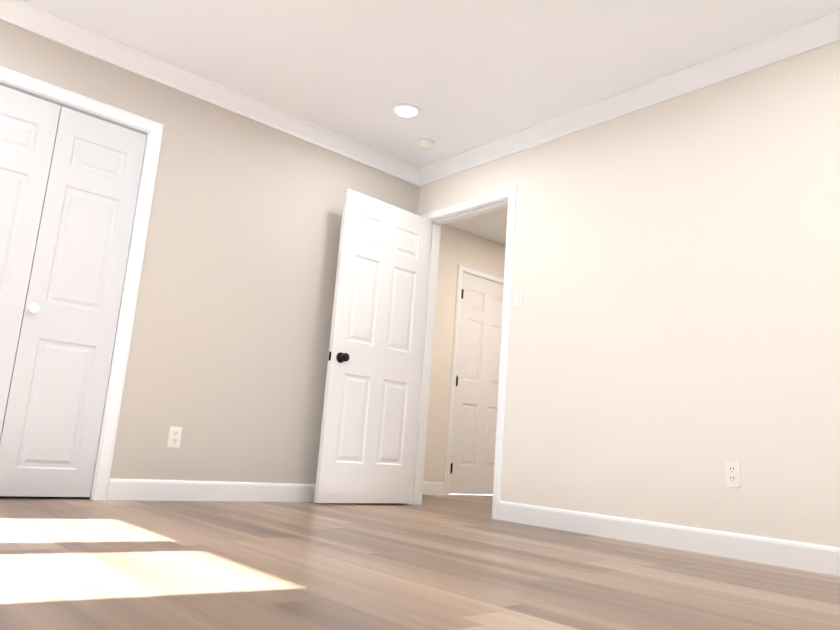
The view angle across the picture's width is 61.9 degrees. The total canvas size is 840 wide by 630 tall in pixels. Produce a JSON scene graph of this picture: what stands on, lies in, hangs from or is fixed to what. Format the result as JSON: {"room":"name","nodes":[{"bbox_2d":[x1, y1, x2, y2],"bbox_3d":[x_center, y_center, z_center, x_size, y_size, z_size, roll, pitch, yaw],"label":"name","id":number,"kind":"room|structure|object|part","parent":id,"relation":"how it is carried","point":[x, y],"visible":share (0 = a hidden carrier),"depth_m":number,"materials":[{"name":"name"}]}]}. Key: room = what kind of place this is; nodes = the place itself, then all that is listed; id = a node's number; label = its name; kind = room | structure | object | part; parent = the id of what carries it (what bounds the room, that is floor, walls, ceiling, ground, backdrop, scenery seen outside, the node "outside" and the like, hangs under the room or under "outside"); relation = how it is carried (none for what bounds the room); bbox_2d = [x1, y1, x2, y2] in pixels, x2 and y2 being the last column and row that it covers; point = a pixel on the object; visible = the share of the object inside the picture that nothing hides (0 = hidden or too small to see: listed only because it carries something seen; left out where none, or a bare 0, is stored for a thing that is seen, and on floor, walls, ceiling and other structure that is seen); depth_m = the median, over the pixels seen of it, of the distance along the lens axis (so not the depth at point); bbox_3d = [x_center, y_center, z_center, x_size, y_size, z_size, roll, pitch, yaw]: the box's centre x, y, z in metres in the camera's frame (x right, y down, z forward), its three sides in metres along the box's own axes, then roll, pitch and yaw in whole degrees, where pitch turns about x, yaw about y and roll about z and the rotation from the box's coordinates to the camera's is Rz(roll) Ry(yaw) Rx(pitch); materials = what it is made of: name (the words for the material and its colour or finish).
{"room":"empty bedroom","nodes":[
{"label":"empty bedroom","id":0,"kind":"room"},
{"bbox_2d":[0,20,419,483],"bbox_3d":[-1.567,-0.221,3.940,3.872,2.440,0.120,13,-14,-40],"label":"wall","id":1,"kind":"structure","parent":0,"point":[227,364],"depth_m":4.20,"materials":[{"name":"beige paint"}]},
{"bbox_2d":[0,85,60,436],"bbox_3d":[-2.147,-0.162,3.377,0.450,2.005,0.034,13,-14,-40],"label":"closet door","id":2,"kind":"structure","parent":1,"relation":"in","point":[28,125],"depth_m":3.52,"materials":[{"name":"white paint"}]},
{"bbox_2d":[0,106,146,496],"bbox_3d":[-1.808,-0.081,3.669,0.450,2.005,0.034,13,-14,-40],"label":"closet door","id":3,"kind":"structure","parent":1,"relation":"in","point":[51,428],"depth_m":3.64,"materials":[{"name":"white paint"}]},
{"bbox_2d":[27,303,39,313],"bbox_3d":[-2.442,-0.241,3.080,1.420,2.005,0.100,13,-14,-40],"label":"door knob","id":4,"kind":"object","parent":3,"relation":"attached to","point":[33,308],"depth_m":3.46,"materials":[{"name":"white paint"}]},
{"bbox_2d":[0,66,163,499],"bbox_3d":[-2.335,-0.208,3.253,1.850,2.045,0.120,13,-14,-40],"label":"door frame","id":5,"kind":"structure","parent":1,"relation":"attached to","point":[58,102],"depth_m":3.76,"materials":[{"name":"white paint"}]},
{"bbox_2d":[167,426,181,447],"bbox_3d":[-1.370,0.682,3.915,0.070,0.115,0.008,13,-14,-40],"label":"electrical outlet","id":6,"kind":"object","parent":1,"relation":"attached to","point":[174,438],"visible":1,"depth_m":3.91,"materials":[{"name":"white plastic"}]},
{"bbox_2d":[0,0,419,183],"bbox_3d":[-1.535,-1.408,3.978,4.020,0.096,0.088,13,-14,-40],"label":"crown molding","id":7,"kind":"structure","parent":1,"relation":"attached to","point":[18,13],"depth_m":4.13,"materials":[{"name":"white paint"}]},
{"bbox_2d":[107,478,400,503],"bbox_3d":[-0.894,1.084,4.282,1.962,0.110,0.020,13,-14,-40],"label":"baseboard","id":8,"kind":"structure","parent":1,"relation":"attached to","point":[119,489],"depth_m":4.00,"materials":[{"name":"white paint"}]},
{"bbox_2d":[0,494,839,629],"bbox_3d":[0.538,1.064,3.065,7.400,0.100,5.430,13,-14,-40],"label":"floor","id":9,"kind":"structure","parent":0,"point":[452,562],"depth_m":2.15,"materials":[{"name":"brown wood"}]},
{"bbox_2d":[20,0,839,245],"bbox_3d":[0.722,-1.424,3.543,7.400,0.100,5.430,13,-14,-40],"label":"ceiling","id":10,"kind":"structure","parent":0,"point":[464,75],"depth_m":3.70,"materials":[{"name":"white paint"}]},
{"bbox_2d":[392,103,420,118],"bbox_3d":[-0.085,-1.269,4.363,0.184,0.010,0.184,13,-14,-40],"label":"recessed light","id":11,"kind":"object","parent":10,"relation":"in","point":[405,110],"visible":1,"depth_m":4.35,"materials":[{"name":"white paint"}]},
{"bbox_2d":[417,138,434,149],"bbox_3d":[0.041,-1.163,4.792,0.124,0.041,0.124,13,-14,-40],"label":"smoke detector","id":12,"kind":"object","parent":10,"relation":"attached to","point":[425,144],"visible":0.98,"depth_m":4.76,"materials":[{"name":"white plastic"}]},
{"bbox_2d":[423,224,505,481],"bbox_3d":[0.189,0.377,6.373,1.845,2.440,0.120,13,-14,-40],"label":"wall","id":13,"kind":"structure","parent":0,"point":[451,249],"depth_m":6.37,"materials":[{"name":"beige paint"}]},
{"bbox_2d":[422,481,444,494],"bbox_3d":[-0.165,1.436,5.834,1.005,0.110,0.014,13,-14,-40],"label":"baseboard","id":14,"kind":"structure","parent":13,"relation":"attached to","point":[429,488],"depth_m":6.07,"materials":[{"name":"white paint"}]},
{"bbox_2d":[444,264,503,494],"bbox_3d":[0.575,0.634,6.674,0.890,2.105,0.138,13,-14,-40],"label":"door frame","id":15,"kind":"structure","parent":13,"relation":"attached to","point":[461,269],"depth_m":6.39,"materials":[{"name":"white paint"}]},
{"bbox_2d":[449,273,503,493],"bbox_3d":[0.590,0.658,6.642,0.768,2.025,0.175,13,-14,-40],"label":"hall door","id":16,"kind":"structure","parent":13,"relation":"in","point":[475,416],"depth_m":6.57,"materials":[{"name":"white paint"}]},
{"bbox_3d":[0.335,0.583,6.394,0.043,1.700,0.017,13,-14,-40],"label":"hall door hinge","id":17,"kind":"part","parent":16,"relation":"part of","materials":[{"name":"black metal"}]},
{"bbox_2d":[417,41,839,547],"bbox_3d":[1.412,-0.075,3.551,0.120,2.440,4.620,13,-14,-40],"label":"wall","id":18,"kind":"structure","parent":0,"point":[674,341],"depth_m":3.53,"materials":[{"name":"beige paint"}]},
{"bbox_2d":[314,188,431,502],"bbox_3d":[-0.282,0.224,4.723,0.782,2.025,0.175,14,-15,-42],"label":"entry door","id":19,"kind":"structure","parent":18,"relation":"in","point":[368,431],"depth_m":4.68,"materials":[{"name":"white paint"}]},
{"bbox_3d":[-0.535,0.270,4.477,0.106,0.066,0.175,13,-14,-40],"label":"knob","id":20,"kind":"part","parent":19,"relation":"part of","materials":[{"name":"black metal"}]},
{"bbox_2d":[401,186,516,519],"bbox_3d":[0.298,0.245,4.754,0.156,2.105,0.915,13,-14,-40],"label":"door frame","id":21,"kind":"structure","parent":18,"relation":"attached to","point":[510,194],"depth_m":4.87,"materials":[{"name":"white paint"}]},
{"bbox_2d":[514,289,522,308],"bbox_3d":[0.612,-0.101,4.382,0.013,0.115,0.070,13,-14,-40],"label":"light switch","id":22,"kind":"object","parent":18,"relation":"attached to","point":[518,298],"visible":1,"depth_m":4.38,"materials":[{"name":"white plastic"}]},
{"bbox_2d":[414,10,839,186],"bbox_3d":[1.419,-1.241,3.705,0.088,0.096,4.380,13,-14,-40],"label":"crown molding","id":23,"kind":"structure","parent":18,"relation":"attached to","point":[800,39],"depth_m":3.84,"materials":[{"name":"white paint"}]},
{"bbox_2d":[499,501,839,575],"bbox_3d":[1.590,1.010,2.938,0.014,0.110,3.355,13,-14,-40],"label":"baseboard","id":24,"kind":"structure","parent":18,"relation":"attached to","point":[822,559],"depth_m":3.30,"materials":[{"name":"white paint"}]},
{"bbox_2d":[725,461,740,487],"bbox_3d":[1.431,0.728,3.206,0.008,0.115,0.070,13,-14,-40],"label":"electrical outlet","id":25,"kind":"object","parent":18,"relation":"attached to","point":[732,473],"visible":1,"depth_m":3.20,"materials":[{"name":"white plastic"}]}
]}

